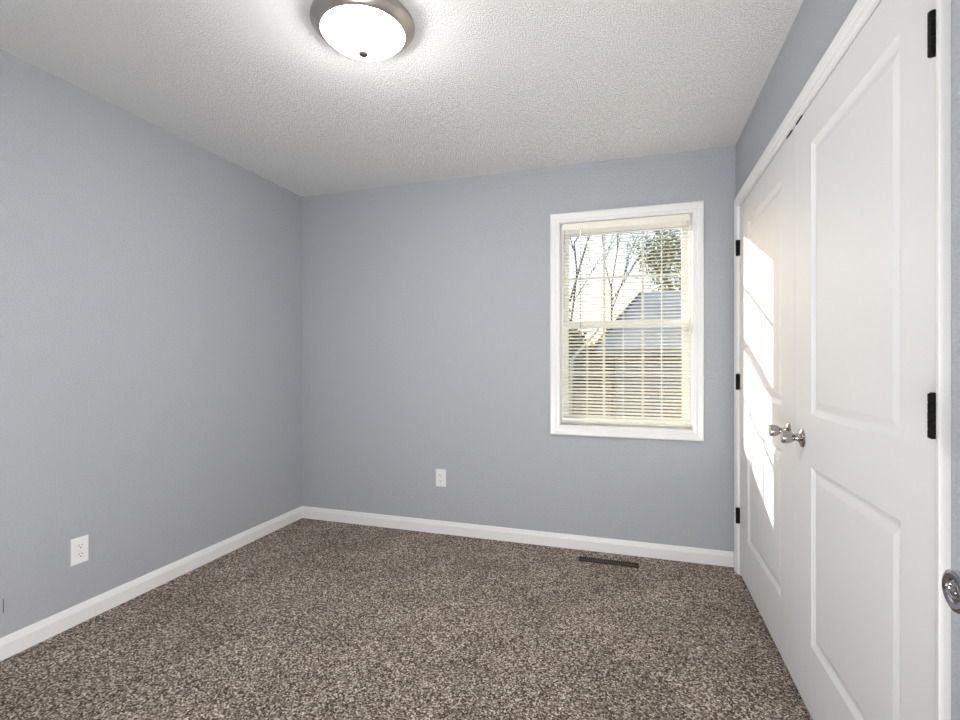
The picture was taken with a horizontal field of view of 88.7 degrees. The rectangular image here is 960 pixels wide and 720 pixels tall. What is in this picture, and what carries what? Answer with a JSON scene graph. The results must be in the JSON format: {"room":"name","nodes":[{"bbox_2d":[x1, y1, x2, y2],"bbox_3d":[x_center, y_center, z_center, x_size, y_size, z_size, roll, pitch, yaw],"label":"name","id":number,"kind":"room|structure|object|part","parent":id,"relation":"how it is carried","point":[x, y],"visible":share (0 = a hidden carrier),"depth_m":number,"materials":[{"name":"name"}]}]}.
{"room":"empty bedroom","nodes":[
{"label":"empty bedroom","id":0,"kind":"room"},
{"bbox_2d":[0,49,301,637],"bbox_3d":[-1.875,-0.022,2.256,0.120,2.428,3.416,0,0,18],"label":"wall","id":1,"kind":"structure","parent":0,"point":[151,280],"depth_m":2.44,"materials":[{"name":"grey paint"}]},
{"bbox_2d":[71,535,87,565],"bbox_3d":[-1.816,0.864,2.231,0.008,0.119,0.074,0,0,18],"label":"electrical outlet","id":2,"kind":"object","parent":1,"relation":"attached to","point":[79,546],"visible":1,"depth_m":2.23,"materials":[{"name":"white plastic"}]},
{"bbox_2d":[76,551,84,557],"bbox_3d":[-1.813,0.883,2.230,0.002,0.028,0.034,0,0,18],"label":"receptacle","id":3,"kind":"object","parent":2,"relation":"attached to","point":[79,554],"depth_m":2.23,"materials":[{"name":"white plastic"}]},
{"bbox_2d":[76,542,84,549],"bbox_3d":[-1.813,0.845,2.230,0.002,0.028,0.034,0,0,18],"label":"receptacle","id":4,"kind":"object","parent":2,"relation":"attached to","point":[79,545],"depth_m":2.23,"materials":[{"name":"white plastic"}]},
{"bbox_2d":[0,506,301,660],"bbox_3d":[-1.816,1.149,2.223,0.013,0.086,3.145,0,0,18],"label":"baseboard","id":5,"kind":"structure","parent":1,"relation":"attached to","point":[11,644],"depth_m":2.44,"materials":[{"name":"white paint"}]},
{"bbox_2d":[0,0,803,196],"bbox_3d":[-0.446,-1.311,0.505,3.900,0.150,5.896,0,0,18],"label":"ceiling","id":6,"kind":"structure","parent":0,"point":[480,87],"depth_m":2.16,"materials":[{"name":"white paint"}]},
{"bbox_2d":[310,0,414,60],"bbox_3d":[-0.428,-1.175,1.802,0.373,0.122,0.373,0,0,18],"label":"ceiling light","id":7,"kind":"object","parent":6,"relation":"attached to","point":[365,30],"visible":1,"depth_m":1.73,"materials":[{"name":"white glass"}]},
{"bbox_2d":[0,518,811,719],"bbox_3d":[-0.397,1.252,1.790,3.220,0.120,3.416,0,0,18],"label":"floor","id":8,"kind":"structure","parent":0,"point":[307,619],"depth_m":2.06,"materials":[{"name":"brown carpet"}]},
{"bbox_2d":[579,556,638,567],"bbox_3d":[0.756,1.189,2.892,0.340,0.006,0.056,0,0,18],"label":"floor vent","id":9,"kind":"object","parent":8,"relation":"in","point":[585,559],"visible":1,"depth_m":2.89,"materials":[{"name":"brown metal"}]},
{"bbox_2d":[582,557,635,565],"bbox_3d":[0.756,1.188,2.892,0.308,0.005,0.046,0,0,18],"label":"grille","id":10,"kind":"object","parent":9,"relation":"attached to","point":[586,559],"depth_m":2.89,"materials":[{"name":"brown metal"}]},
{"bbox_2d":[302,146,735,551],"bbox_3d":[0.142,-0.022,3.332,3.080,2.428,0.150,0,0,18],"label":"wall","id":11,"kind":"structure","parent":0,"point":[426,305],"depth_m":3.29,"materials":[{"name":"grey paint"}]},
{"bbox_2d":[436,469,445,486],"bbox_3d":[-0.271,0.812,3.380,0.074,0.119,0.008,0,0,18],"label":"electrical outlet","id":12,"kind":"object","parent":11,"relation":"attached to","point":[440,473],"visible":1,"depth_m":3.38,"materials":[{"name":"white plastic"}]},
{"bbox_2d":[302,506,733,566],"bbox_3d":[0.060,1.149,3.273,2.959,0.086,0.013,0,0,18],"label":"baseboard","id":13,"kind":"structure","parent":11,"relation":"attached to","point":[588,543],"depth_m":3.18,"materials":[{"name":"white paint"}]},
{"bbox_2d":[550,200,703,440],"bbox_3d":[0.903,-0.229,3.083,0.904,1.410,0.167,0,0,18],"label":"window","id":14,"kind":"structure","parent":11,"relation":"in","point":[694,431],"depth_m":3.04,"materials":[{"name":"white paint"}]},
{"bbox_2d":[570,328,657,416],"bbox_3d":[0.907,0.078,3.107,0.688,0.558,0.008,0,0,18],"label":"grille","id":15,"kind":"object","parent":14,"relation":"attached to","point":[641,328],"depth_m":3.08,"materials":[{"name":"white plastic"}]},
{"bbox_2d":[569,231,681,319],"bbox_3d":[0.916,-0.533,3.137,0.688,0.558,0.008,0,0,18],"label":"window pane","id":16,"kind":"object","parent":14,"relation":"attached to","point":[642,238],"depth_m":3.15,"materials":[{"name":"clear glass"}]},
{"bbox_3d":[0.910,0.076,3.106,0.747,0.644,0.028,0,0,18],"label":"sash","id":17,"kind":"part","parent":14,"relation":"part of","materials":[{"name":"white plastic"}]},
{"bbox_2d":[563,214,689,424],"bbox_3d":[0.887,-0.242,3.033,0.749,1.254,0.044,0,0,18],"label":"window blind","id":18,"kind":"object","parent":14,"relation":"attached to","point":[681,217],"visible":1,"depth_m":3.03,"materials":[{"name":"white plastic"}]},
{"bbox_3d":[0.678,-0.232,3.107,0.006,1.214,0.028,0,0,18],"label":"ladder cord","id":19,"kind":"part","parent":18,"relation":"part of","materials":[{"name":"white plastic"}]},
{"bbox_3d":[0.890,0.377,3.041,0.745,0.016,0.024,0,0,18],"label":"rail","id":20,"kind":"part","parent":18,"relation":"part of","materials":[{"name":"white plastic"}]},
{"bbox_3d":[1.101,-0.232,2.974,0.006,1.214,0.028,0,0,18],"label":"ladder cord","id":21,"kind":"part","parent":18,"relation":"part of","materials":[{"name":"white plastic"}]},
{"bbox_3d":[0.920,-0.531,3.136,0.747,0.647,0.028,0,0,18],"label":"sash","id":22,"kind":"part","parent":14,"relation":"part of","materials":[{"name":"white plastic"}]},
{"bbox_2d":[736,0,959,719],"bbox_3d":[1.039,-0.022,1.258,0.120,2.428,3.266,0,0,18],"label":"wall","id":23,"kind":"structure","parent":0,"point":[816,24],"depth_m":1.49,"materials":[{"name":"grey paint"}]},
{"bbox_2d":[736,128,794,682],"bbox_3d":[1.279,0.162,2.262,0.099,2.027,0.987,0,0,18],"label":"door","id":24,"kind":"structure","parent":23,"relation":"in","point":[765,248],"depth_m":2.12,"materials":[{"name":"white paint"}]},
{"bbox_3d":[1.136,0.269,1.867,0.064,0.067,0.067,0,0,18],"label":"knob","id":25,"kind":"part","parent":24,"relation":"part of","materials":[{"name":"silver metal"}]},
{"bbox_2d":[734,0,950,719],"bbox_3d":[1.211,0.139,1.830,0.137,2.106,1.980,0,0,18],"label":"trim","id":26,"kind":"structure","parent":23,"relation":"attached to","point":[862,10],"depth_m":0.91,"materials":[{"name":"white paint"}]},
{"bbox_2d":[780,0,935,719],"bbox_3d":[0.994,0.162,1.358,0.099,2.027,0.902,0,0,18],"label":"door","id":27,"kind":"structure","parent":23,"relation":"in","point":[864,437],"depth_m":1.22,"materials":[{"name":"white paint"}]},
{"bbox_3d":[1.087,0.270,1.712,0.064,0.067,0.067,0,0,18],"label":"knob","id":28,"kind":"part","parent":27,"relation":"part of","materials":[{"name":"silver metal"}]},
{"bbox_3d":[-0.902,-0.022,0.222,2.960,2.428,0.120,0,0,18],"label":"wall","id":29,"kind":"structure","parent":0,"visible":0},
{"bbox_2d":[942,569,959,613],"bbox_3d":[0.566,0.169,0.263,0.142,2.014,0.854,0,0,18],"label":"door knob","id":30,"kind":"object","parent":29,"relation":"in","point":[950,578],"depth_m":0.63,"materials":[{"name":"silver metal"}]},
{"label":"outside","id":31,"kind":"structure","parent":0,"visible":0},
{"bbox_2d":[583,366,615,415],"bbox_3d":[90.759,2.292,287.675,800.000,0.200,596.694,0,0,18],"label":"ground","id":32,"kind":"structure","parent":31,"point":[583,366],"depth_m":27.98,"materials":[{"name":"grey"}]},
{"bbox_2d":[569,329,598,413],"bbox_3d":[1.363,0.815,6.386,0.548,2.756,0.060,0,0,18],"label":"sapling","id":33,"kind":"object","parent":32,"relation":"on","point":[596,329],"visible":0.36,"depth_m":6.42,"materials":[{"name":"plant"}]},
{"bbox_2d":[569,320,602,414],"bbox_3d":[1.393,0.773,7.951,1.322,2.845,1.302,0,0,18],"label":"evergreen shrub","id":34,"kind":"object","parent":32,"relation":"on","point":[572,320],"visible":0.06,"depth_m":7.69,"materials":[{"name":"green plant"}]},
{"bbox_2d":[572,387,606,414],"bbox_3d":[1.324,1.267,6.849,0.860,1.850,0.080,0,0,18],"label":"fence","id":35,"kind":"object","parent":32,"relation":"on","point":[602,387],"visible":0.02,"depth_m":6.75,"materials":[{"name":"brown wood"}]},
{"bbox_3d":[1.707,1.267,6.734,0.060,1.850,0.070,0,0,18],"label":"post","id":36,"kind":"part","parent":35,"relation":"part of","materials":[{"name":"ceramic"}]},
{"bbox_2d":[569,233,626,350],"bbox_3d":[2.203,-2.850,13.448,4.372,10.086,5.830,0,0,18],"label":"bare tree","id":37,"kind":"object","parent":32,"relation":"on","point":[576,276],"visible":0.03,"depth_m":12.82,"materials":[{"name":"grey plant"}]},
{"bbox_2d":[583,349,615,391],"bbox_3d":[2.626,0.646,34.828,15.840,3.387,1.702,0,0,18],"label":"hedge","id":38,"kind":"object","parent":32,"relation":"on","point":[584,349],"visible":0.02,"depth_m":32.59,"materials":[{"name":"green plant"}]},
{"bbox_2d":[602,230,664,415],"bbox_3d":[6.957,-3.868,20.291,10.378,12.120,6.572,0,0,-30],"label":"bare tree","id":39,"kind":"object","parent":32,"relation":"on","point":[630,270],"visible":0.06,"depth_m":19.34,"materials":[{"name":"grey plant"}]},
{"bbox_2d":[592,290,681,417],"bbox_3d":[9.508,0.192,10.088,12.030,4.000,9.540,0,0,28],"label":"neighbouring house","id":40,"kind":"structure","parent":32,"relation":"on","point":[657,293],"depth_m":8.65,"materials":[{"name":"grey"}]},
{"bbox_2d":[621,229,680,290],"bbox_3d":[11.674,-3.425,27.650,7.947,11.235,9.501,0,0,18],"label":"evergreen tree","id":41,"kind":"object","parent":32,"relation":"on","point":[663,233],"visible":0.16,"depth_m":30.11,"materials":[{"name":"green plant"}]},
{"bbox_2d":[664,406,681,417],"bbox_3d":[2.362,1.353,5.748,0.706,1.685,0.731,0,0,18],"label":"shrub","id":42,"kind":"object","parent":32,"relation":"on","point":[668,406],"visible":0.02,"depth_m":5.74,"materials":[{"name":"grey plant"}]}
]}

